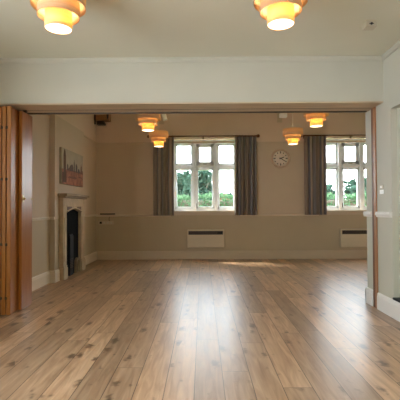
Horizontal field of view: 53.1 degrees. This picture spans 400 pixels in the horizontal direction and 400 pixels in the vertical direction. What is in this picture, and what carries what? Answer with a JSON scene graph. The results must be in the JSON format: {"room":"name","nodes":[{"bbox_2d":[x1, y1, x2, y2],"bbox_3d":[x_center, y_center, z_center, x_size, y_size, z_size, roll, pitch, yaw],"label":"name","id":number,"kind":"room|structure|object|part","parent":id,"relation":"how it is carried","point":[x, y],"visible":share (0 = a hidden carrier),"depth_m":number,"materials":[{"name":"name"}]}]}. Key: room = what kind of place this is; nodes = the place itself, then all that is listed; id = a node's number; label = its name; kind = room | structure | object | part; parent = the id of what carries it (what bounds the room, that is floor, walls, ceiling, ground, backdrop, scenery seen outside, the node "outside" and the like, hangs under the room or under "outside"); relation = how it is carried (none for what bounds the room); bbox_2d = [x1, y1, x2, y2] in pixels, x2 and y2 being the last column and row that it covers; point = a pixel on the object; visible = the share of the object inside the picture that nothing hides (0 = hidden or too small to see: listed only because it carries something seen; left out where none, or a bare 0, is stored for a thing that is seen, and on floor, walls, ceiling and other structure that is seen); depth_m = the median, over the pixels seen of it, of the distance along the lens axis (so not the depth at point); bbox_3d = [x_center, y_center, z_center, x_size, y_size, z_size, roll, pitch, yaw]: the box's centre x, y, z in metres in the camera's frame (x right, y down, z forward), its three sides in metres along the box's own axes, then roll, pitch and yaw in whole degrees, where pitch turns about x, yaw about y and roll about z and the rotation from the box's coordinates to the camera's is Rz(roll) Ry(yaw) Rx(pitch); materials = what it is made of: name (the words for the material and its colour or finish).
{"room":"community hall","nodes":[
{"label":"community hall","id":0,"kind":"room"},
{"bbox_2d":[30,114,95,276],"bbox_3d":[-2.511,-0.515,7.408,0.290,3.750,4.640,0,-1,0],"label":"wall","id":1,"kind":"structure","parent":0,"point":[52,132],"depth_m":6.54,"materials":[{"name":"paint"}]},
{"bbox_2d":[32,251,96,290],"bbox_3d":[-2.392,1.258,7.222,0.112,0.194,4.340,0,-1,0],"label":"baseboard","id":2,"kind":"structure","parent":1,"relation":"attached to","point":[40,280],"depth_m":6.46,"materials":[{"name":"white wood"}]},
{"bbox_2d":[32,214,97,220],"bbox_3d":[-2.408,0.312,7.241,0.090,0.045,4.340,0,-1,0],"label":"trim","id":3,"kind":"structure","parent":1,"relation":"attached to","point":[90,215],"depth_m":6.41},
{"bbox_2d":[59,147,82,186],"bbox_3d":[-2.346,-0.573,7.338,0.041,0.618,1.200,0,-1,0],"label":"picture","id":4,"kind":"object","parent":1,"relation":"attached to","point":[70,163],"visible":1,"depth_m":7.19},
{"bbox_2d":[0,61,383,103],"bbox_3d":[1.117,-0.584,4.811,7.720,3.750,0.510,0,-1,0],"label":"wall","id":5,"kind":"structure","parent":0,"point":[300,81],"depth_m":4.58,"materials":[{"name":"paint"}]},
{"bbox_2d":[0,106,32,314],"bbox_3d":[-2.254,0.102,4.750,0.363,2.384,0.528,0,-1,0],"label":"door","id":6,"kind":"structure","parent":5,"relation":"hanging from","point":[16,198],"depth_m":4.62,"materials":[{"name":"brown wood"}]},
{"bbox_2d":[0,101,382,114],"bbox_3d":[-0.175,-1.106,4.830,4.540,0.014,0.488,0,-1,0],"label":"trim","id":7,"kind":"structure","parent":5,"relation":"attached to","point":[353,105],"depth_m":4.74,"materials":[{"name":"beige wood"}]},
{"bbox_2d":[0,259,399,399],"bbox_3d":[1.129,1.325,3.517,7.800,0.120,12.300,0,-1,0],"label":"floor","id":8,"kind":"structure","parent":0,"point":[152,329],"depth_m":3.76,"materials":[{"name":"brown wood"}]},
{"bbox_2d":[68,234,73,275],"bbox_3d":[-2.327,0.985,7.217,0.040,0.739,0.200,0,-1,0],"label":"heater","id":9,"kind":"object","parent":8,"relation":"on","point":[71,236],"visible":1,"depth_m":7.16,"materials":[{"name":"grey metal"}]},
{"bbox_2d":[58,193,88,279],"bbox_3d":[-2.281,0.628,7.294,0.160,1.456,1.320,0,-1,0],"label":"fireplace","id":10,"kind":"object","parent":8,"relation":"on","point":[71,206],"visible":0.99,"depth_m":7.15,"materials":[{"name":"limestone"},{"name":"black cast iron"}]},
{"bbox_3d":[-2.285,0.672,6.790,0.012,0.750,0.115,0,-1,0],"label":"raised panel","id":11,"kind":"part","parent":10,"relation":"part of","materials":[{"name":"stone"}]},
{"bbox_2d":[58,193,88,198],"bbox_3d":[-2.284,-0.064,7.308,0.160,0.072,1.320,0,-1,0],"label":"mantel shelf","id":12,"kind":"object","parent":10,"relation":"attached to","point":[61,195],"depth_m":6.98,"materials":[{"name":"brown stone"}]},
{"bbox_3d":[-2.279,0.692,7.802,0.012,0.750,0.140,0,-1,0],"label":"raised panel","id":13,"kind":"part","parent":10,"relation":"part of","materials":[{"name":"stone"}]},
{"bbox_2d":[74,257,79,272],"bbox_3d":[-2.320,1.225,7.567,0.046,0.274,0.210,0,-1,0],"label":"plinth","id":14,"kind":"object","parent":8,"relation":"on","point":[77,259],"visible":1,"depth_m":7.50,"materials":[{"name":"beige stone"}]},
{"bbox_2d":[0,0,399,57],"bbox_3d":[-0.252,-1.756,1.162,5.040,0.120,7.250,0,-1,0],"label":"ceiling","id":15,"kind":"structure","parent":0,"point":[108,28],"depth_m":3.88,"materials":[{"name":"paint"}]},
{"bbox_2d":[30,0,85,34],"bbox_3d":[-1.073,-1.474,3.037,0.400,0.360,0.400,0,-1,0],"label":"pendant lamp","id":16,"kind":"object","parent":15,"relation":"hanging from","point":[59,16],"visible":1,"depth_m":2.97,"materials":[{"name":"brown wood"}]},
{"bbox_3d":[-1.074,-1.532,3.038,0.400,0.135,0.400,0,-1,0],"label":"lamp shade","id":17,"kind":"part","parent":16,"relation":"part of","materials":[{"name":"brown wood"}]},
{"bbox_3d":[-1.073,-1.444,3.036,0.308,0.110,0.308,0,-1,0],"label":"lamp shade","id":18,"kind":"part","parent":16,"relation":"part of","materials":[{"name":"brown wood"}]},
{"bbox_3d":[-1.073,-1.357,3.035,0.198,0.125,0.198,0,-1,0],"label":"lamp shade","id":19,"kind":"part","parent":16,"relation":"part of","materials":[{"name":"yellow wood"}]},
{"bbox_2d":[45,23,71,33],"bbox_3d":[-1.073,-1.302,3.034,0.191,0.004,0.191,0,-1,0],"label":"diffuser","id":20,"kind":"object","parent":16,"relation":"attached to","point":[55,28],"depth_m":3.03,"materials":[{"name":"white glass"}]},
{"bbox_2d":[254,0,307,30],"bbox_3d":[0.601,-1.484,2.986,0.400,0.358,0.400,0,-1,0],"label":"pendant lamp","id":21,"kind":"object","parent":15,"relation":"hanging from","point":[280,15],"visible":1,"depth_m":2.93,"materials":[{"name":"brown wood"}]},
{"bbox_3d":[0.602,-1.368,2.984,0.198,0.125,0.198,0,-1,0],"label":"lamp shade","id":22,"kind":"part","parent":21,"relation":"part of","materials":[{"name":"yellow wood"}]},
{"bbox_3d":[0.601,-1.543,2.988,0.400,0.135,0.400,0,-1,0],"label":"lamp shade","id":23,"kind":"part","parent":21,"relation":"part of","materials":[{"name":"brown wood"}]},
{"bbox_3d":[0.602,-1.456,2.986,0.308,0.110,0.308,0,-1,0],"label":"lamp shade","id":24,"kind":"part","parent":21,"relation":"part of","materials":[{"name":"brown wood"}]},
{"bbox_2d":[268,19,293,29],"bbox_3d":[0.602,-1.314,2.983,0.191,0.004,0.191,0,-1,0],"label":"diffuser","id":25,"kind":"object","parent":21,"relation":"attached to","point":[273,24],"depth_m":2.99,"materials":[{"name":"white glass"}]},
{"bbox_2d":[363,20,376,29],"bbox_3d":[1.575,-1.624,3.708,0.096,0.060,0.101,0,-1,0],"label":"sensor","id":26,"kind":"object","parent":15,"relation":"attached to","point":[368,24],"visible":1,"depth_m":3.67,"materials":[{"name":"beige plastic"}]},
{"bbox_2d":[96,113,366,250],"bbox_3d":[1.183,-0.490,9.554,7.250,3.750,0.300,0,-1,0],"label":"wall","id":27,"kind":"structure","parent":0,"point":[124,172],"depth_m":9.41,"materials":[{"name":"beige paint"}]},
{"bbox_2d":[94,114,110,125],"bbox_3d":[-2.273,-1.903,9.337,0.354,0.320,0.234,0,-1,0],"label":"bracket","id":28,"kind":"object","parent":27,"relation":"attached to","point":[100,119],"visible":0.81,"depth_m":9.24,"materials":[{"name":"brown wood"}]},
{"bbox_2d":[98,217,113,224],"bbox_3d":[-2.204,0.482,9.385,0.350,0.183,0.042,0,-1,0],"label":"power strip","id":29,"kind":"object","parent":27,"relation":"attached to","point":[109,221],"visible":1,"depth_m":9.37,"materials":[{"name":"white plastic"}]},
{"bbox_2d":[159,114,166,123],"bbox_3d":[-0.862,-1.910,9.360,0.197,0.242,0.170,0,-1,0],"label":"wall fitting","id":30,"kind":"object","parent":27,"relation":"attached to","point":[163,117],"visible":0.72,"depth_m":9.38,"materials":[{"name":"white plastic"}]},
{"bbox_3d":[-0.900,-1.897,9.431,0.120,0.220,0.030,0,-1,0],"label":"plate","id":31,"kind":"part","parent":30,"relation":"part of","materials":[{"name":"white plastic"}]},
{"bbox_2d":[147,134,259,138],"bbox_3d":[0.076,-1.480,9.353,2.630,0.092,0.154,0,-1,0],"label":"pole","id":32,"kind":"object","parent":27,"relation":"attached to","point":[257,135],"visible":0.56,"depth_m":9.30,"materials":[{"name":"brown wood"}]},
{"bbox_2d":[153,135,173,215],"bbox_3d":[-0.850,-0.572,9.304,0.498,1.864,0.141,0,-1,0],"label":"curtain","id":33,"kind":"object","parent":32,"relation":"hanging from","point":[163,157],"visible":0.86,"depth_m":9.29,"materials":[{"name":"fabric"}]},
{"bbox_3d":[0.076,-1.486,9.316,2.450,0.034,0.034,0,-1,0],"label":"rod","id":34,"kind":"part","parent":32,"relation":"part of","materials":[{"name":"brown wood"}]},
{"bbox_2d":[235,135,256,214],"bbox_3d":[1.064,-0.582,9.293,0.536,1.864,0.159,0,-1,0],"label":"curtain","id":35,"kind":"object","parent":32,"relation":"hanging from","point":[245,147],"visible":1,"depth_m":9.27,"materials":[{"name":"fabric"}]},
{"bbox_2d":[174,140,234,214],"bbox_3d":[0.122,-0.540,9.520,1.610,1.800,0.285,0,-1,0],"label":"window","id":36,"kind":"structure","parent":27,"relation":"in","point":[195,165],"depth_m":9.58,"materials":[{"name":"white paint"}]},
{"bbox_3d":[0.126,0.309,9.458,1.610,0.100,0.195,0,-1,0],"label":"sill","id":37,"kind":"part","parent":36,"relation":"part of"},
{"bbox_2d":[187,229,223,247],"bbox_3d":[0.133,0.901,9.328,0.860,0.420,0.110,0,-1,0],"label":"heater","id":38,"kind":"object","parent":27,"relation":"attached to","point":[195,238],"visible":1,"depth_m":9.27,"materials":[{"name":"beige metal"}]},
{"bbox_2d":[188,231,222,234],"bbox_3d":[0.132,0.763,9.284,0.800,0.085,0.008,0,-1,0],"label":"grille","id":39,"kind":"object","parent":38,"relation":"attached to","point":[189,232],"depth_m":9.29,"materials":[{"name":"black metal"}]},
{"bbox_2d":[49,115,365,143],"bbox_3d":[1.163,-1.406,7.252,7.250,0.044,4.340,0,-1,0],"label":"trim","id":40,"kind":"structure","parent":27,"relation":"attached to","point":[86,136],"depth_m":9.41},
{"bbox_2d":[96,214,318,216],"bbox_3d":[1.186,0.352,9.373,7.250,0.045,0.030,0,-1,0],"label":"trim","id":41,"kind":"structure","parent":27,"relation":"attached to","point":[257,214],"depth_m":9.37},
{"bbox_2d":[100,213,114,214],"bbox_3d":[-2.164,0.329,9.375,0.350,0.032,0.054,0,-1,0],"label":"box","id":42,"kind":"object","parent":41,"relation":"on","point":[100,213],"visible":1,"depth_m":9.35,"materials":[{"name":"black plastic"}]},
{"bbox_2d":[97,250,366,259],"bbox_3d":[1.190,1.284,9.358,7.250,0.194,0.022,0,-1,0],"label":"baseboard","id":43,"kind":"structure","parent":27,"relation":"attached to","point":[291,254],"depth_m":9.35,"materials":[{"name":"beige wood"}]},
{"bbox_2d":[271,149,289,167],"bbox_3d":[1.892,-0.976,9.388,0.460,0.460,0.042,0,-1,0],"label":"wall clock","id":44,"kind":"object","parent":27,"relation":"attached to","point":[280,158],"visible":1,"depth_m":9.39,"materials":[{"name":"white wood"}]},
{"bbox_2d":[277,113,286,122],"bbox_3d":[1.917,-1.933,9.343,0.215,0.220,0.170,0,-1,0],"label":"wall fitting","id":45,"kind":"object","parent":27,"relation":"attached to","point":[280,116],"visible":0.92,"depth_m":9.34,"materials":[{"name":"white plastic"}]},
{"bbox_3d":[1.869,-1.931,9.414,0.120,0.220,0.030,0,-1,0],"label":"plate","id":46,"kind":"part","parent":45,"relation":"part of","materials":[{"name":"white plastic"}]},
{"bbox_2d":[301,134,365,138],"bbox_3d":[3.536,-1.497,9.332,2.450,0.092,0.154,0,-1,0],"label":"pole","id":47,"kind":"object","parent":27,"relation":"attached to","point":[360,134],"visible":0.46,"depth_m":9.28,"materials":[{"name":"brown wood"}]},
{"bbox_2d":[304,135,326,214],"bbox_3d":[2.676,-0.590,9.286,0.497,1.864,0.147,0,-1,-2],"label":"curtain","id":48,"kind":"object","parent":47,"relation":"hanging from","point":[315,169],"visible":1,"depth_m":9.27,"materials":[{"name":"fabric"}]},
{"bbox_3d":[3.536,-1.504,9.294,2.270,0.034,0.034,0,-1,0],"label":"rod","id":49,"kind":"part","parent":47,"relation":"part of","materials":[{"name":"brown wood"}]},
{"bbox_2d":[326,139,366,214],"bbox_3d":[3.592,-0.558,9.498,1.610,1.800,0.285,0,-1,0],"label":"window","id":50,"kind":"structure","parent":27,"relation":"in","point":[340,164],"depth_m":9.55,"materials":[{"name":"white paint"}]},
{"bbox_3d":[3.596,0.291,9.436,1.610,0.100,0.195,0,-1,0],"label":"sill","id":51,"kind":"part","parent":50,"relation":"part of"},
{"bbox_2d":[340,229,366,246],"bbox_3d":[3.693,0.883,9.306,0.860,0.420,0.110,0,-1,0],"label":"heater","id":52,"kind":"object","parent":27,"relation":"attached to","point":[348,237],"visible":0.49,"depth_m":9.25,"materials":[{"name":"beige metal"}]},
{"bbox_2d":[342,230,366,233],"bbox_3d":[3.692,0.745,9.262,0.800,0.085,0.008,0,-1,0],"label":"grille","id":53,"kind":"object","parent":52,"relation":"attached to","point":[343,231],"depth_m":9.26,"materials":[{"name":"black metal"}]},
{"bbox_2d":[365,47,399,298],"bbox_3d":[2.167,-0.243,1.371,0.180,2.920,7.360,0,-1,0],"label":"wall","id":54,"kind":"structure","parent":0,"point":[386,112],"depth_m":4.48,"materials":[{"name":"paint"}]},
{"bbox_2d":[0,40,399,63],"bbox_3d":[-0.251,-1.670,1.160,4.640,0.049,6.850,0,-1,0],"label":"trim","id":55,"kind":"structure","parent":54,"relation":"attached to","point":[396,46],"depth_m":4.56,"materials":[{"name":"paint"}]},
{"bbox_2d":[371,108,374,306],"bbox_3d":[2.095,0.088,4.829,0.012,2.395,0.054,0,-1,0],"label":"trim","id":56,"kind":"structure","parent":54,"relation":"attached to","point":[372,108],"depth_m":4.83,"materials":[{"name":"brown wood"}]},
{"bbox_2d":[373,107,377,307],"bbox_3d":[2.094,0.087,4.769,0.014,2.395,0.065,0,-1,0],"label":"trim","id":57,"kind":"structure","parent":54,"relation":"attached to","point":[374,108],"depth_m":4.76,"materials":[{"name":"brown wood"}]},
{"bbox_2d":[363,211,391,217],"bbox_3d":[3.403,0.096,1.373,2.712,0.064,7.392,0,-1,0],"label":"trim","id":58,"kind":"structure","parent":54,"relation":"attached to","point":[365,213],"depth_m":4.63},
{"bbox_2d":[365,287,399,321],"bbox_3d":[3.413,1.113,1.347,2.702,0.194,7.382,0,-1,0],"label":"baseboard","id":59,"kind":"structure","parent":54,"relation":"attached to","point":[385,304],"depth_m":4.49,"materials":[{"name":"white wood"}]},
{"bbox_2d":[393,107,399,302],"bbox_3d":[2.179,0.029,3.886,0.192,2.084,0.960,0,-1,0],"label":"door","id":60,"kind":"structure","parent":54,"relation":"in","point":[397,299],"depth_m":4.34,"materials":[{"name":"paint"}]},
{"bbox_3d":[2.217,0.027,3.886,0.115,2.080,0.960,0,-1,0],"label":"frame","id":61,"kind":"part","parent":60,"relation":"part of","materials":[{"name":"paint"}]},
{"bbox_3d":[1.159,-2.470,7.299,7.650,0.120,4.890,0,-1,0],"label":"ceiling","id":62,"kind":"structure","parent":0,"visible":0},
{"bbox_2d":[136,114,159,131],"bbox_3d":[-0.843,-1.769,6.482,0.400,1.295,0.400,0,-1,0],"label":"pendant lamp","id":63,"kind":"object","parent":62,"relation":"hanging from","point":[147,121],"visible":0.77,"depth_m":6.37,"materials":[{"name":"brown wood"}]},
{"bbox_3d":[-0.841,-1.359,6.474,0.400,0.135,0.400,0,-1,0],"label":"lamp shade","id":64,"kind":"part","parent":63,"relation":"part of","materials":[{"name":"brown wood"}]},
{"bbox_3d":[-0.841,-1.272,6.472,0.308,0.110,0.308,0,-1,0],"label":"lamp shade","id":65,"kind":"part","parent":63,"relation":"part of","materials":[{"name":"brown wood"}]},
{"bbox_3d":[-0.840,-1.184,6.470,0.198,0.125,0.198,0,-1,0],"label":"lamp shade","id":66,"kind":"part","parent":63,"relation":"part of","materials":[{"name":"brown wood"}]},
{"bbox_2d":[149,122,167,146],"bbox_3d":[-0.857,-1.743,8.292,0.400,1.275,0.400,0,-1,0],"label":"pendant lamp","id":67,"kind":"object","parent":62,"relation":"hanging from","point":[158,137],"visible":0.91,"depth_m":8.16,"materials":[{"name":"brown wood"}]},
{"bbox_3d":[-0.855,-1.343,8.284,0.400,0.135,0.400,0,-1,0],"label":"lamp shade","id":68,"kind":"part","parent":67,"relation":"part of","materials":[{"name":"brown wood"}]},
{"bbox_3d":[-0.854,-1.255,8.282,0.308,0.110,0.308,0,-1,0],"label":"lamp shade","id":69,"kind":"part","parent":67,"relation":"part of","materials":[{"name":"brown wood"}]},
{"bbox_3d":[-0.854,-1.168,8.281,0.198,0.125,0.198,0,-1,0],"label":"lamp shade","id":70,"kind":"part","parent":67,"relation":"part of","materials":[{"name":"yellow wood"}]},
{"bbox_2d":[283,127,302,144],"bbox_3d":[1.872,-1.760,8.075,0.400,1.275,0.400,0,-1,0],"label":"pendant lamp","id":71,"kind":"object","parent":62,"relation":"hanging from","point":[292,135],"visible":0.93,"depth_m":7.94,"materials":[{"name":"brown wood"}]},
{"bbox_3d":[1.874,-1.361,8.067,0.400,0.135,0.400,0,-1,0],"label":"lamp shade","id":72,"kind":"part","parent":71,"relation":"part of","materials":[{"name":"brown wood"}]},
{"bbox_3d":[1.874,-1.273,8.065,0.308,0.110,0.308,0,-1,0],"label":"lamp shade","id":73,"kind":"part","parent":71,"relation":"part of","materials":[{"name":"brown wood"}]},
{"bbox_3d":[1.875,-1.186,8.063,0.198,0.125,0.198,0,-1,0],"label":"lamp shade","id":74,"kind":"part","parent":71,"relation":"part of","materials":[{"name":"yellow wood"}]},
{"bbox_2d":[303,113,328,127],"bbox_3d":[1.861,-1.806,6.426,0.400,1.250,0.400,0,-1,0],"label":"pendant lamp","id":75,"kind":"object","parent":62,"relation":"hanging from","point":[316,120],"visible":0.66,"depth_m":6.33,"materials":[{"name":"brown wood"}]},
{"bbox_3d":[1.863,-1.419,6.418,0.400,0.135,0.400,0,-1,0],"label":"lamp shade","id":76,"kind":"part","parent":75,"relation":"part of","materials":[{"name":"brown wood"}]},
{"bbox_3d":[1.864,-1.331,6.416,0.308,0.110,0.308,0,-1,0],"label":"lamp shade","id":77,"kind":"part","parent":75,"relation":"part of","materials":[{"name":"brown wood"}]},
{"bbox_3d":[1.864,-1.244,6.414,0.198,0.125,0.198,0,-1,0],"label":"lamp shade","id":78,"kind":"part","parent":75,"relation":"part of","materials":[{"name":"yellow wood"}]},
{"label":"outside","id":79,"kind":"structure","parent":0,"visible":0},
{"bbox_3d":[5.293,2.370,44.784,70.000,0.100,70.290,0,-1,0],"label":"ground","id":80,"kind":"structure","parent":79,"visible":0},
{"bbox_2d":[177,170,190,199],"bbox_3d":[-1.227,-0.039,26.724,3.062,4.069,3.060,1,-1,-39],"label":"tree","id":81,"kind":"object","parent":80,"relation":"on","point":[181,176],"visible":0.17,"depth_m":26.04,"materials":[{"name":"green plant"}]},
{"bbox_2d":[182,170,211,200],"bbox_3d":[0.162,-0.034,22.367,2.470,3.870,2.748,0,-1,0],"label":"tree","id":82,"kind":"object","parent":80,"relation":"on","point":[204,176],"visible":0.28,"depth_m":22.09,"materials":[{"name":"green plant"}]},
{"bbox_2d":[177,191,366,206],"bbox_3d":[3.091,0.679,15.969,14.135,2.199,0.980,0,-1,0],"label":"hedge","id":83,"kind":"object","parent":80,"relation":"on","point":[348,202],"visible":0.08,"depth_m":15.70,"materials":[{"name":"green plant"}]},
{"bbox_2d":[327,183,335,199],"bbox_3d":[8.872,0.414,27.551,1.966,3.100,1.925,-1,-1,27],"label":"tree","id":84,"kind":"object","parent":80,"relation":"on","point":[329,186],"visible":0.09,"depth_m":27.17,"materials":[{"name":"green plant"}]},
{"bbox_2d":[343,176,365,199],"bbox_3d":[9.027,0.249,22.290,3.204,3.217,2.882,1,-2,-41],"label":"tree","id":85,"kind":"object","parent":80,"relation":"on","point":[352,185],"visible":0.08,"depth_m":22.25,"materials":[{"name":"green plant"}]}
]}

